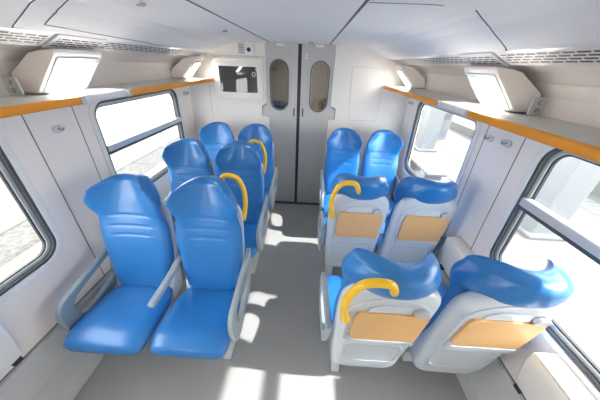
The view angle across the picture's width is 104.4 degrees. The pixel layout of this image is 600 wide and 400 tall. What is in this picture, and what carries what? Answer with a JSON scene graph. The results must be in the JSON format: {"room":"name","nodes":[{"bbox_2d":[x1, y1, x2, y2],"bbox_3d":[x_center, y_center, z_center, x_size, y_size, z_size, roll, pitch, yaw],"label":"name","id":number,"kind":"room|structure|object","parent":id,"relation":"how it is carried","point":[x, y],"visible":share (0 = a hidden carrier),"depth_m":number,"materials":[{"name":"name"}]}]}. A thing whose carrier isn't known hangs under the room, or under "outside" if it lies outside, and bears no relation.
{"room":"train carriage","nodes":[
{"label":"train carriage","id":0,"kind":"room"},
{"bbox_2d":[12,0,34,27],"bbox_3d":[-0.762,-0.653,0.793,0.629,0.118,0.005,7,31,9],"label":"trim","id":1,"kind":"structure","parent":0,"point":[33,0],"depth_m":0.84,"materials":[{"name":"grey metal"}]},
{"bbox_2d":[44,0,68,24],"bbox_3d":[-0.739,-0.694,0.843,0.610,0.097,0.019,11,32,15],"label":"trim","id":2,"kind":"structure","parent":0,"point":[66,0],"depth_m":0.91,"materials":[{"name":"grey"}]},
{"bbox_2d":[0,71,197,380],"bbox_3d":[-1.553,0.581,0.465,0.101,1.360,6.070,3,30,1],"label":"wall","id":3,"kind":"structure","parent":0,"point":[28,315],"depth_m":1.44,"materials":[{"name":"plastic"}]},
{"bbox_2d":[0,325,23,375],"bbox_3d":[-1.472,0.786,1.024,0.121,0.317,0.335,3,30,1],"label":"waste bin","id":4,"kind":"object","parent":3,"relation":"attached to","point":[10,354],"visible":1,"depth_m":1.14,"materials":[{"name":"white plastic"}]},
{"bbox_2d":[0,27,54,45],"bbox_3d":[-1.231,0.336,-0.776,0.105,0.061,4.201,3,30,1],"label":"air vent","id":5,"kind":"object","parent":3,"relation":"attached to","point":[7,35],"visible":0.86,"depth_m":0.95,"materials":[{"name":"white"}]},
{"bbox_2d":[0,30,48,43],"bbox_3d":[-1.229,0.343,-0.772,0.066,0.033,4.165,3,30,1],"label":"grille","id":6,"kind":"object","parent":5,"relation":"attached to","point":[6,36],"depth_m":0.95,"materials":[{"name":"white metal"}]},
{"bbox_2d":[0,133,62,304],"bbox_3d":[-1.505,0.266,0.763,0.069,0.855,1.225,3,30,1],"label":"window","id":7,"kind":"structure","parent":3,"relation":"in","point":[13,175],"depth_m":1.26,"materials":[{"name":"white metal"}]},
{"bbox_2d":[0,94,86,118],"bbox_3d":[-1.362,0.543,-0.630,0.340,0.040,4.235,3,30,1],"label":"luggage rack","id":8,"kind":"object","parent":3,"relation":"attached to","point":[10,105],"visible":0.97,"depth_m":1.03,"materials":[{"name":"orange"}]},
{"bbox_2d":[0,76,24,94],"bbox_3d":[-1.376,-0.543,1.111,0.072,0.080,0.018,3,30,1],"label":"plate","id":9,"kind":"object","parent":8,"relation":"attached to","point":[12,85],"visible":1,"depth_m":1.11,"materials":[{"name":"silver metal"}]},
{"bbox_2d":[0,94,72,106],"bbox_3d":[-1.375,0.541,-0.631,0.314,0.028,4.235,3,30,1],"label":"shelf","id":10,"kind":"object","parent":8,"relation":"on","point":[5,100],"depth_m":1.07,"materials":[{"name":"white plastic"}]},
{"bbox_2d":[0,269,110,382],"bbox_3d":[-1.575,1.165,0.806,0.023,0.008,6.068,3,30,1],"label":"trim","id":11,"kind":"structure","parent":3,"relation":"attached to","point":[3,378],"depth_m":1.42,"materials":[{"name":"grey"}]},
{"bbox_2d":[52,125,64,132],"bbox_3d":[-1.411,-0.421,1.374,0.046,0.046,0.066,3,30,1],"label":"coat hook","id":12,"kind":"object","parent":3,"relation":"attached to","point":[59,128],"visible":1,"depth_m":1.37,"materials":[{"name":"metal"}]},
{"bbox_2d":[21,115,103,274],"bbox_3d":[-1.473,0.016,1.466,0.050,1.310,0.006,3,30,1],"label":"trim","id":13,"kind":"structure","parent":3,"relation":"attached to","point":[21,115],"depth_m":1.40,"materials":[{"name":"grey"}]},
{"bbox_2d":[41,34,106,50],"bbox_3d":[-1.120,-0.792,1.171,0.105,0.061,0.286,3,30,1],"label":"air vent","id":14,"kind":"object","parent":3,"relation":"attached to","point":[60,41],"visible":1,"depth_m":1.14,"materials":[{"name":"white metal"}]},
{"bbox_2d":[50,38,102,48],"bbox_3d":[-1.119,-0.786,1.174,0.066,0.033,0.250,3,30,1],"label":"grille","id":15,"kind":"object","parent":14,"relation":"attached to","point":[60,43],"depth_m":1.16,"materials":[{"name":"white metal"}]},
{"bbox_2d":[24,88,127,101],"bbox_3d":[-1.251,-0.606,1.333,0.321,0.037,0.314,3,30,1],"label":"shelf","id":16,"kind":"object","parent":3,"relation":"attached to","point":[91,94],"visible":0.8,"depth_m":1.28,"materials":[{"name":"white plastic"}]},
{"bbox_2d":[12,48,101,92],"bbox_3d":[-1.270,-0.689,1.239,0.285,0.195,0.290,3,30,1],"label":"lamp housing","id":17,"kind":"object","parent":16,"relation":"on","point":[52,69],"visible":0.99,"depth_m":1.15,"materials":[{"name":"plastic"}]},
{"bbox_2d":[52,63,91,88],"bbox_3d":[-1.221,-0.669,1.248,0.121,0.127,0.188,3,30,1],"label":"diffuser","id":18,"kind":"object","parent":17,"relation":"attached to","point":[67,75],"depth_m":1.25,"materials":[{"name":"white plastic"}]},
{"bbox_2d":[71,106,101,180],"bbox_3d":[-1.459,-0.128,1.713,0.050,1.310,0.006,3,30,1],"label":"trim","id":19,"kind":"structure","parent":3,"relation":"attached to","point":[71,106],"depth_m":1.56,"materials":[{"name":"grey"}]},
{"bbox_2d":[0,220,175,399],"bbox_3d":[-1.528,1.334,0.903,0.209,0.380,6.069,3,30,1],"label":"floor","id":20,"kind":"structure","parent":3,"relation":"attached to","point":[50,371],"depth_m":1.41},
{"bbox_2d":[0,43,203,76],"bbox_3d":[-1.374,-0.046,0.090,0.266,0.212,6.070,3,30,1],"label":"wall panel","id":21,"kind":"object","parent":3,"relation":"attached to","point":[11,55],"depth_m":1.71,"materials":[{"name":"white plastic"}]},
{"bbox_2d":[88,88,186,184],"bbox_3d":[-1.423,-0.596,2.243,0.069,0.855,1.205,3,30,1],"label":"window","id":22,"kind":"structure","parent":3,"relation":"in","point":[107,150],"depth_m":2.00,"materials":[{"name":"white metal"}]},
{"bbox_2d":[87,77,213,96],"bbox_3d":[-1.210,-1.055,2.112,0.340,0.040,1.480,3,30,1],"label":"luggage rack","id":23,"kind":"object","parent":3,"relation":"attached to","point":[134,88],"visible":0.76,"depth_m":1.84,"materials":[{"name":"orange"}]},
{"bbox_2d":[87,77,208,88],"bbox_3d":[-1.223,-1.058,2.111,0.314,0.028,1.480,3,30,1],"label":"tray","id":24,"kind":"object","parent":23,"relation":"on","point":[154,83],"depth_m":1.94,"materials":[{"name":"white"}]},
{"bbox_2d":[171,57,203,77],"bbox_3d":[-1.201,-1.420,2.495,0.285,0.195,0.220,3,30,1],"label":"lamp housing","id":25,"kind":"object","parent":23,"relation":"on","point":[187,67],"visible":1,"depth_m":2.42,"materials":[{"name":"plastic"}]},
{"bbox_2d":[187,64,198,75],"bbox_3d":[-1.151,-1.401,2.504,0.121,0.127,0.118,3,30,1],"label":"diffuser","id":26,"kind":"object","parent":25,"relation":"attached to","point":[195,66],"depth_m":2.51,"materials":[{"name":"white plastic"}]},
{"bbox_2d":[95,40,205,56],"bbox_3d":[-1.082,-1.223,1.899,0.105,0.061,1.391,3,30,1],"label":"air vent","id":27,"kind":"object","parent":3,"relation":"attached to","point":[109,45],"visible":0.74,"depth_m":1.64,"materials":[{"name":"white metal"}]},
{"bbox_2d":[45,24,175,47],"bbox_3d":[-1.027,-0.998,1.456,0.006,0.024,1.182,2,30,-1],"label":"trim","id":28,"kind":"structure","parent":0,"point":[45,24],"depth_m":1.20,"materials":[{"name":"grey"}]},
{"bbox_2d":[136,2,145,6],"bbox_3d":[-0.656,-0.810,0.964,0.038,0.012,0.032,3,30,1],"label":"ceiling fitting","id":29,"kind":"object","parent":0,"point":[140,4],"visible":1,"depth_m":0.96,"materials":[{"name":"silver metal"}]},
{"bbox_2d":[74,203,466,399],"bbox_3d":[-0.202,1.583,0.986,2.760,0.040,6.090,3,30,1],"label":"floor","id":30,"kind":"structure","parent":0,"point":[279,353],"depth_m":1.65,"materials":[{"name":"grey"}]},
{"bbox_2d":[148,173,250,358],"bbox_3d":[-0.623,0.520,1.524,0.518,1.220,0.737,3,30,1],"label":"seat","id":31,"kind":"object","parent":30,"relation":"on","point":[206,321],"visible":1,"depth_m":1.49,"materials":[{"name":"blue plastic"}]},
{"bbox_2d":[55,172,182,354],"bbox_3d":[-1.164,0.419,1.466,0.608,1.016,0.739,3,30,1],"label":"seat","id":32,"kind":"object","parent":31,"relation":"attached to","point":[137,227],"visible":0.98,"depth_m":1.48,"materials":[{"name":"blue plastic"}]},
{"bbox_2d":[63,284,172,354],"bbox_3d":[-1.120,0.731,1.514,0.478,0.119,0.480,3,30,1],"label":"seat cushion","id":33,"kind":"object","parent":32,"relation":"on","point":[120,321],"depth_m":1.41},
{"bbox_2d":[150,287,240,358],"bbox_3d":[-0.630,0.753,1.511,0.460,0.119,0.480,3,30,1],"label":"seat cushion","id":34,"kind":"object","parent":31,"relation":"on","point":[195,326],"depth_m":1.39,"materials":[{"name":"blue plastic"}]},
{"bbox_2d":[215,139,267,273],"bbox_3d":[-0.585,0.123,2.206,0.508,1.220,0.737,3,30,1],"label":"seat","id":35,"kind":"object","parent":30,"relation":"on","point":[242,159],"visible":0.7,"depth_m":2.17,"materials":[{"name":"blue plastic"}]},
{"bbox_2d":[162,138,214,254],"bbox_3d":[-1.113,0.017,2.157,0.573,1.016,0.736,3,30,1],"label":"seat","id":36,"kind":"object","parent":35,"relation":"attached to","point":[186,159],"visible":0.41,"depth_m":2.16,"materials":[{"name":"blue plastic"}]},
{"bbox_2d":[173,222,179,254],"bbox_3d":[-1.072,0.329,2.204,0.450,0.119,0.480,3,30,1],"label":"seat cushion","id":37,"kind":"object","parent":36,"relation":"on","point":[174,224],"depth_m":2.10,"materials":[{"name":"blue plastic"}]},
{"bbox_2d":[244,224,261,257],"bbox_3d":[-0.593,0.355,2.193,0.450,0.119,0.480,3,30,1],"label":"seat cushion","id":38,"kind":"object","parent":35,"relation":"on","point":[250,230],"depth_m":2.11,"materials":[{"name":"blue plastic"}]},
{"bbox_2d":[238,123,276,228],"bbox_3d":[-0.550,-0.237,2.828,0.497,1.216,0.716,3,30,1],"label":"seat","id":39,"kind":"object","parent":30,"relation":"on","point":[257,131],"visible":0.53,"depth_m":2.78,"materials":[{"name":"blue plastic"}]},
{"bbox_2d":[199,122,235,176],"bbox_3d":[-1.056,-0.349,2.786,0.561,1.016,0.735,3,30,1],"label":"seat","id":40,"kind":"object","parent":39,"relation":"attached to","point":[215,135],"visible":0.25,"depth_m":2.77,"materials":[{"name":"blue plastic"}]},
{"bbox_2d":[264,190,269,209],"bbox_3d":[-0.558,-0.012,2.823,0.441,0.119,0.480,3,30,1],"label":"seat cushion","id":41,"kind":"object","parent":39,"relation":"on","point":[265,191],"depth_m":2.82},
{"bbox_2d":[319,128,362,217],"bbox_3d":[0.497,-0.175,2.794,0.497,1.216,0.716,3,30,1],"label":"seat","id":42,"kind":"object","parent":30,"relation":"on","point":[342,152],"visible":0.69,"depth_m":2.77,"materials":[{"name":"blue plastic"}]},
{"bbox_2d":[322,194,330,215],"bbox_3d":[0.480,0.050,2.789,0.441,0.119,0.480,3,30,1],"label":"seat cushion","id":43,"kind":"object","parent":42,"relation":"on","point":[327,196],"depth_m":2.69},
{"bbox_2d":[360,129,402,219],"bbox_3d":[1.010,-0.232,2.728,0.561,1.016,0.735,3,30,1],"label":"seat","id":44,"kind":"object","parent":42,"relation":"attached to","point":[381,151],"visible":0.6,"depth_m":2.77,"materials":[{"name":"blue plastic"}]},
{"bbox_2d":[385,197,394,219],"bbox_3d":[0.939,0.075,2.779,0.441,0.119,0.480,3,30,1],"label":"seat cushion","id":45,"kind":"object","parent":44,"relation":"on","point":[391,203],"depth_m":2.70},
{"bbox_2d":[317,173,388,275],"bbox_3d":[0.438,0.233,2.089,0.518,1.220,0.737,3,30,1],"label":"seat","id":46,"kind":"object","parent":30,"relation":"on","point":[358,208],"visible":0.95,"depth_m":1.71,"materials":[{"name":"grey plastic"}]},
{"bbox_2d":[323,217,326,245],"bbox_3d":[0.433,0.336,2.298,0.460,0.119,0.480,3,30,1],"label":"seat cushion","id":47,"kind":"object","parent":46,"relation":"on","point":[325,219],"depth_m":2.30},
{"bbox_2d":[373,177,457,262],"bbox_3d":[0.974,0.170,2.039,0.584,1.016,0.737,3,30,1],"label":"seat","id":48,"kind":"object","parent":46,"relation":"attached to","point":[420,215],"visible":0.88,"depth_m":1.70,"materials":[{"name":"grey plastic"}]},
{"bbox_2d":[375,220,386,249],"bbox_3d":[0.912,0.362,2.287,0.460,0.119,0.480,3,30,1],"label":"seat cushion","id":49,"kind":"object","parent":48,"relation":"on","point":[377,246],"depth_m":2.17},
{"bbox_2d":[319,248,441,371],"bbox_3d":[0.399,0.630,1.407,0.518,1.220,0.737,3,30,1],"label":"seat","id":50,"kind":"object","parent":30,"relation":"on","point":[371,313],"visible":1,"depth_m":1.00,"materials":[{"name":"grey plastic"}]},
{"bbox_2d":[327,275,342,325],"bbox_3d":[0.393,0.733,1.616,0.460,0.119,0.480,3,30,1],"label":"seat cushion","id":51,"kind":"object","parent":50,"relation":"on","point":[334,282],"depth_m":1.67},
{"bbox_2d":[401,255,573,373],"bbox_3d":[0.947,0.568,1.357,0.590,1.016,0.737,3,30,1],"label":"seat","id":52,"kind":"object","parent":50,"relation":"attached to","point":[490,308],"visible":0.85,"depth_m":0.99,"materials":[{"name":"grey plastic"}]},
{"bbox_2d":[437,283,448,296],"bbox_3d":[0.884,0.759,1.605,0.464,0.119,0.480,3,30,1],"label":"seat cushion","id":53,"kind":"object","parent":52,"relation":"on","point":[442,289],"depth_m":1.69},
{"bbox_2d":[190,0,364,43],"bbox_3d":[-0.150,-0.212,-0.074,0.658,0.040,6.070,3,30,1],"label":"ceiling","id":54,"kind":"structure","parent":0,"point":[315,21],"depth_m":1.14,"materials":[{"name":"white plastic"}]},
{"bbox_2d":[186,0,268,41],"bbox_3d":[-0.482,-0.231,-0.068,0.012,0.046,6.070,3,30,1],"label":"trim","id":55,"kind":"structure","parent":54,"relation":"attached to","point":[186,0],"depth_m":1.16,"materials":[{"name":"grey"}]},
{"bbox_2d":[330,0,368,43],"bbox_3d":[0.183,-0.195,-0.083,0.012,0.046,6.070,3,30,1],"label":"trim","id":56,"kind":"structure","parent":54,"relation":"attached to","point":[366,1],"depth_m":1.06,"materials":[{"name":"grey metal"}]},
{"bbox_2d":[189,41,408,179],"bbox_3d":[-0.039,-0.875,3.078,2.840,2.100,0.050,3,30,1],"label":"wall","id":57,"kind":"structure","parent":0,"point":[366,87],"depth_m":2.83,"materials":[{"name":"plastic"}]},
{"bbox_2d":[0,0,267,51],"bbox_3d":[-0.818,-0.192,-0.026,0.657,0.149,6.070,3,30,1],"label":"ceiling","id":58,"kind":"structure","parent":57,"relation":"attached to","point":[182,24],"depth_m":1.13,"materials":[{"name":"white plastic"}]},
{"bbox_2d":[211,57,263,99],"bbox_3d":[-0.721,-1.421,2.735,0.595,0.430,0.060,3,30,1],"label":"monitor","id":59,"kind":"object","parent":57,"relation":"attached to","point":[234,78],"visible":1,"depth_m":2.71,"materials":[{"name":"plastic"}]},
{"bbox_2d":[211,54,264,56],"bbox_3d":[-0.704,-1.638,2.642,0.610,0.005,0.006,3,30,1],"label":"trim","id":60,"kind":"structure","parent":57,"relation":"attached to","point":[211,54],"depth_m":2.64,"materials":[{"name":"white plastic"}]},
{"bbox_2d":[238,42,244,53],"bbox_3d":[-0.656,-1.697,2.601,0.070,0.105,0.006,3,30,1],"label":"plate","id":61,"kind":"object","parent":57,"relation":"attached to","point":[241,50],"visible":0.99,"depth_m":2.60,"materials":[{"name":"plastic"}]},
{"bbox_2d":[244,41,254,54],"bbox_3d":[-0.560,-1.678,2.577,0.105,0.125,0.058,3,30,1],"label":"camera","id":62,"kind":"object","parent":57,"relation":"attached to","point":[249,48],"visible":1,"depth_m":2.56,"materials":[{"name":"white plastic"}]},
{"bbox_2d":[263,42,297,201],"bbox_3d":[-0.265,-0.864,3.092,0.428,2.030,0.049,3,30,1],"label":"door","id":63,"kind":"structure","parent":57,"relation":"in","point":[282,75],"depth_m":2.92,"materials":[{"name":"grey paint"}]},
{"bbox_2d":[275,201,318,204],"bbox_3d":[-0.061,0.038,3.589,0.770,0.008,0.090,3,30,1],"label":"trim","id":64,"kind":"structure","parent":57,"relation":"attached to","point":[284,202],"depth_m":3.57,"materials":[{"name":"grey"}]},
{"bbox_2d":[294,44,301,201],"bbox_3d":[-0.031,-0.853,3.100,0.052,2.040,0.034,3,30,1],"label":"trim","id":65,"kind":"structure","parent":57,"relation":"attached to","point":[299,45],"depth_m":2.96,"materials":[{"name":"grey rubber"}]},
{"bbox_2d":[297,44,335,202],"bbox_3d":[0.204,-0.838,3.081,0.432,2.030,0.049,3,30,1],"label":"door","id":66,"kind":"structure","parent":57,"relation":"in","point":[315,111],"depth_m":2.93,"materials":[{"name":"grey paint"}]},
{"bbox_2d":[348,67,385,120],"bbox_3d":[0.774,-1.251,2.785,0.379,0.584,0.005,3,30,1],"label":"trim","id":67,"kind":"structure","parent":57,"relation":"attached to","point":[352,67],"depth_m":2.76,"materials":[{"name":"white plastic"}]},
{"bbox_2d":[369,2,443,5],"bbox_3d":[0.370,-0.685,0.813,0.255,0.005,0.002,4,30,3],"label":"trim","id":68,"kind":"structure","parent":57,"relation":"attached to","point":[369,2],"depth_m":0.81,"materials":[{"name":"grey"}]},
{"bbox_2d":[390,54,469,64],"bbox_3d":[0.984,-1.155,1.926,0.105,0.061,1.376,3,30,1],"label":"air vent","id":69,"kind":"object","parent":57,"relation":"attached to","point":[444,59],"visible":0.68,"depth_m":1.68,"materials":[{"name":"white"}]},
{"bbox_2d":[392,57,467,63],"bbox_3d":[0.981,-1.149,1.929,0.066,0.033,1.340,3,30,1],"label":"grille","id":70,"kind":"object","parent":69,"relation":"attached to","point":[415,60],"depth_m":1.71,"materials":[{"name":"white metal"}]},
{"bbox_2d":[331,0,599,58],"bbox_3d":[0.513,-0.120,-0.058,0.657,0.149,6.070,3,30,1],"label":"ceiling panel","id":71,"kind":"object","parent":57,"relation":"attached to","point":[394,31],"depth_m":0.90,"materials":[{"name":"white plastic"}]},
{"bbox_2d":[458,52,508,66],"bbox_3d":[0.941,-0.729,1.206,0.105,0.061,0.281,3,30,1],"label":"air vent","id":72,"kind":"object","parent":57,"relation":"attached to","point":[486,58],"visible":0.9,"depth_m":1.17,"materials":[{"name":"white metal"}]},
{"bbox_2d":[462,56,501,64],"bbox_3d":[0.938,-0.723,1.210,0.066,0.033,0.245,3,30,1],"label":"grille","id":73,"kind":"object","parent":72,"relation":"attached to","point":[472,60],"depth_m":1.20,"materials":[{"name":"white metal"}]},
{"bbox_2d":[475,10,506,50],"bbox_3d":[0.737,-0.652,0.905,0.281,0.108,0.028,-12,33,-22],"label":"trim","id":74,"kind":"structure","parent":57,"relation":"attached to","point":[475,10],"depth_m":0.91,"materials":[{"name":"grey"}]},
{"bbox_2d":[392,81,599,399],"bbox_3d":[1.183,0.730,0.400,0.101,1.360,6.070,3,30,1],"label":"wall","id":75,"kind":"structure","parent":0,"point":[493,162],"depth_m":1.48,"materials":[{"name":"plastic"}]},
{"bbox_2d":[383,85,478,107],"bbox_3d":[1.101,-0.957,2.104,0.340,0.040,1.370,3,30,1],"label":"luggage rack","id":76,"kind":"object","parent":75,"relation":"attached to","point":[433,98],"visible":0.76,"depth_m":1.88,"materials":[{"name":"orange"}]},
{"bbox_2d":[395,65,424,87],"bbox_3d":[1.147,-1.293,2.439,0.285,0.195,0.220,3,30,1],"label":"lamp housing","id":77,"kind":"object","parent":76,"relation":"on","point":[410,77],"visible":1,"depth_m":2.36,"materials":[{"name":"plastic"}]},
{"bbox_2d":[398,72,408,85],"bbox_3d":[1.095,-1.279,2.450,0.121,0.127,0.118,3,30,1],"label":"diffuser","id":78,"kind":"object","parent":77,"relation":"attached to","point":[401,74],"depth_m":2.46,"materials":[{"name":"white plastic"}]},
{"bbox_2d":[390,86,478,102],"bbox_3d":[1.114,-0.958,2.103,0.314,0.028,1.370,3,30,1],"label":"tray","id":79,"kind":"object","parent":76,"relation":"on","point":[436,96],"depth_m":1.93,"materials":[{"name":"white plastic"}]},
{"bbox_2d":[403,101,480,188],"bbox_3d":[1.269,-0.481,2.233,0.069,0.855,1.130,3,30,1],"label":"window","id":80,"kind":"structure","parent":75,"relation":"in","point":[409,172],"depth_m":2.51,"materials":[{"name":"white metal"}]},
{"bbox_2d":[439,237,474,276],"bbox_3d":[1.159,0.466,1.754,0.105,0.317,0.230,3,30,1],"label":"waste bin","id":81,"kind":"object","parent":75,"relation":"attached to","point":[455,249],"visible":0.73,"depth_m":1.72,"materials":[{"name":"white plastic"}]},
{"bbox_2d":[390,190,524,399],"bbox_3d":[1.133,1.479,0.839,0.140,0.380,6.069,3,30,1],"label":"baseboard","id":82,"kind":"structure","parent":75,"relation":"attached to","point":[492,382],"depth_m":1.41,"materials":[{"name":"grey plastic"}]},
{"bbox_2d":[436,125,489,256],"bbox_3d":[1.232,-0.050,1.765,0.050,1.310,0.006,3,30,1],"label":"trim","id":83,"kind":"structure","parent":75,"relation":"attached to","point":[489,125],"depth_m":1.68,"materials":[{"name":"grey"}]},
{"bbox_2d":[439,263,525,399],"bbox_3d":[1.158,1.314,0.741,0.023,0.008,6.068,3,30,1],"label":"trim","id":84,"kind":"structure","parent":75,"relation":"attached to","point":[439,263],"depth_m":1.33,"materials":[{"name":"grey"}]},
{"bbox_2d":[439,101,525,114],"bbox_3d":[1.059,-0.540,1.379,0.321,0.037,0.299,3,30,1],"label":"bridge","id":85,"kind":"object","parent":75,"relation":"attached to","point":[458,107],"visible":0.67,"depth_m":1.34,"materials":[{"name":"white plastic"}]},
{"bbox_2d":[464,66,540,111],"bbox_3d":[1.081,-0.610,1.268,0.285,0.195,0.285,3,30,1],"label":"lamp housing","id":86,"kind":"object","parent":85,"relation":"on","point":[508,89],"visible":0.94,"depth_m":1.17,"materials":[{"name":"plastic"}]},
{"bbox_2d":[472,78,503,106],"bbox_3d":[1.030,-0.596,1.279,0.121,0.127,0.183,3,30,1],"label":"diffuser","id":87,"kind":"object","parent":86,"relation":"attached to","point":[486,89],"depth_m":1.27,"materials":[{"name":"white plastic"}]},
{"bbox_2d":[484,134,493,141],"bbox_3d":[1.205,-0.402,1.501,0.046,0.046,0.066,3,30,1],"label":"coat hook","id":88,"kind":"object","parent":75,"relation":"attached to","point":[489,138],"visible":1,"depth_m":1.50,"materials":[{"name":"metal"}]},
{"bbox_2d":[471,138,525,248],"bbox_3d":[1.218,0.101,1.507,0.050,1.310,0.006,3,30,1],"label":"trim","id":89,"kind":"structure","parent":75,"relation":"attached to","point":[525,138],"depth_m":1.41,"materials":[{"name":"grey"}]},
{"bbox_2d":[404,65,599,107],"bbox_3d":[1.056,0.086,0.032,0.266,0.212,6.070,3,30,1],"label":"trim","id":90,"kind":"structure","parent":75,"relation":"attached to","point":[580,85],"depth_m":1.08,"materials":[{"name":"white plastic"}]},
{"bbox_2d":[500,139,511,147],"bbox_3d":[1.198,-0.335,1.366,0.046,0.046,0.066,3,30,1],"label":"coat hook","id":91,"kind":"object","parent":75,"relation":"attached to","point":[506,143],"visible":1,"depth_m":1.36,"materials":[{"name":"metal"}]},
{"bbox_2d":[464,109,599,162],"bbox_3d":[0.949,0.637,-0.631,0.340,0.040,4.360,3,30,1],"label":"luggage rack","id":92,"kind":"object","parent":75,"relation":"attached to","point":[580,140],"visible":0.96,"depth_m":0.90,"materials":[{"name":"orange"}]},
{"bbox_2d":[526,97,549,114],"bbox_3d":[1.165,-0.456,1.137,0.072,0.080,0.018,3,30,1],"label":"plate","id":93,"kind":"object","parent":92,"relation":"attached to","point":[537,106],"visible":1,"depth_m":1.14,"materials":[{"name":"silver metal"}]},
{"bbox_2d":[476,110,599,146],"bbox_3d":[0.962,0.636,-0.633,0.314,0.028,4.360,3,30,1],"label":"tray","id":94,"kind":"object","parent":92,"relation":"on","point":[584,134],"depth_m":0.94,"materials":[{"name":"white"}]},
{"bbox_2d":[485,145,599,399],"bbox_3d":[1.190,0.342,0.820,0.069,0.855,1.215,3,30,1],"label":"window","id":95,"kind":"structure","parent":75,"relation":"in","point":[522,203],"depth_m":1.11,"materials":[{"name":"white metal"}]},
{"bbox_2d":[513,352,596,399],"bbox_3d":[1.109,0.904,1.001,0.121,0.317,0.325,3,30,1],"label":"waste bin","id":96,"kind":"object","parent":75,"relation":"attached to","point":[542,376],"visible":1,"depth_m":1.01,"materials":[{"name":"white plastic"}]},
{"bbox_3d":[-0.332,2.194,-2.208,2.840,2.120,0.050,3,30,1],"label":"wall","id":97,"kind":"structure","parent":0,"visible":0},
{"bbox_2d":[494,45,599,65],"bbox_3d":[0.833,0.423,-0.781,0.105,0.061,4.301,3,30,1],"label":"air vent","id":98,"kind":"object","parent":97,"relation":"in","point":[577,55],"visible":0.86,"depth_m":0.83,"materials":[{"name":"white metal"}]},
{"bbox_2d":[499,49,599,62],"bbox_3d":[0.831,0.429,-0.778,0.066,0.033,4.265,3,30,1],"label":"grille","id":99,"kind":"object","parent":98,"relation":"attached to","point":[533,55],"depth_m":0.84,"materials":[{"name":"white metal"}]},
{"label":"outside","id":100,"kind":"structure","parent":0,"visible":0},
{"bbox_2d":[0,138,179,266],"bbox_3d":[-3.035,-4.694,13.656,3.700,0.200,52.000,3,30,1],"label":"ground","id":101,"kind":"structure","parent":100,"point":[17,240],"depth_m":4.24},
{"bbox_2d":[0,161,166,280],"bbox_3d":[-3.781,-4.804,13.633,0.300,0.160,52.000,3,30,1],"label":"kerb","id":102,"kind":"object","parent":101,"relation":"on","point":[25,257],"depth_m":3.67,"materials":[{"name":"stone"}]},
{"bbox_2d":[160,132,165,147],"bbox_3d":[-3.924,-1.505,6.757,0.067,1.300,0.070,3,30,1],"label":"post","id":103,"kind":"object","parent":101,"relation":"on","point":[161,134],"visible":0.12,"depth_m":6.62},
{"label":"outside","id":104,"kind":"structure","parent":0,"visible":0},
{"bbox_2d":[418,115,599,237],"bbox_3d":[8.464,-8.865,22.174,2.800,0.200,72.000,3,30,1],"label":"ground","id":105,"kind":"structure","parent":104,"point":[587,216],"depth_m":6.56,"materials":[{"name":"white"}]},
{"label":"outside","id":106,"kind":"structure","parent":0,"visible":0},
{"bbox_2d":[422,105,599,196],"bbox_3d":[25.344,-8.206,21.622,31.000,0.400,72.000,3,30,1],"label":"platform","id":107,"kind":"object","parent":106,"point":[462,125],"depth_m":13.63,"materials":[{"name":"concrete"}]},
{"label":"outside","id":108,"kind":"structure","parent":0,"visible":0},
{"bbox_2d":[0,93,178,234],"bbox_3d":[-21.722,-10.781,22.733,34.700,0.230,72.000,3,30,1],"label":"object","id":109,"kind":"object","parent":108,"point":[118,121],"depth_m":10.41,"materials":[{"name":"concrete"}]},
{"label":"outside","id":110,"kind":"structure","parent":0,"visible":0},
{"bbox_2d":[412,128,599,367],"bbox_3d":[4.856,-9.321,22.109,4.450,0.200,72.000,3,30,1],"label":"platform","id":111,"kind":"object","parent":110,"point":[579,317],"depth_m":4.02,"materials":[{"name":"concrete"}]},
{"bbox_2d":[410,154,446,180],"bbox_3d":[3.659,-0.873,6.936,0.500,0.460,1.600,3,30,1],"label":"bench","id":112,"kind":"object","parent":111,"relation":"on","point":[417,162],"visible":0.77,"depth_m":6.62,"materials":[{"name":"white"}]},
{"bbox_2d":[413,105,445,151],"bbox_3d":[5.173,-4.097,8.449,0.770,4.600,0.770,3,30,1],"label":"post","id":113,"kind":"object","parent":111,"relation":"on","point":[432,119],"visible":0.41,"depth_m":9.03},
{"bbox_2d":[417,105,453,139],"bbox_3d":[6.309,-3.678,10.832,1.060,1.550,0.860,3,30,1],"label":"post","id":114,"kind":"object","parent":111,"relation":"on","point":[448,117],"visible":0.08,"depth_m":10.58,"materials":[{"name":"white"}]},
{"bbox_2d":[417,131,463,161],"bbox_3d":[6.731,-9.307,22.013,0.200,0.004,72.000,3,30,1],"label":"platform edge line","id":115,"kind":"structure","parent":111,"relation":"on","point":[436,143],"depth_m":9.30,"materials":[{"name":"white paint"}]},
{"bbox_2d":[517,157,599,240],"bbox_3d":[5.014,-1.375,3.787,0.770,4.600,0.770,3,30,1],"label":"post","id":116,"kind":"object","parent":111,"relation":"on","point":[571,180],"visible":0.4,"depth_m":4.27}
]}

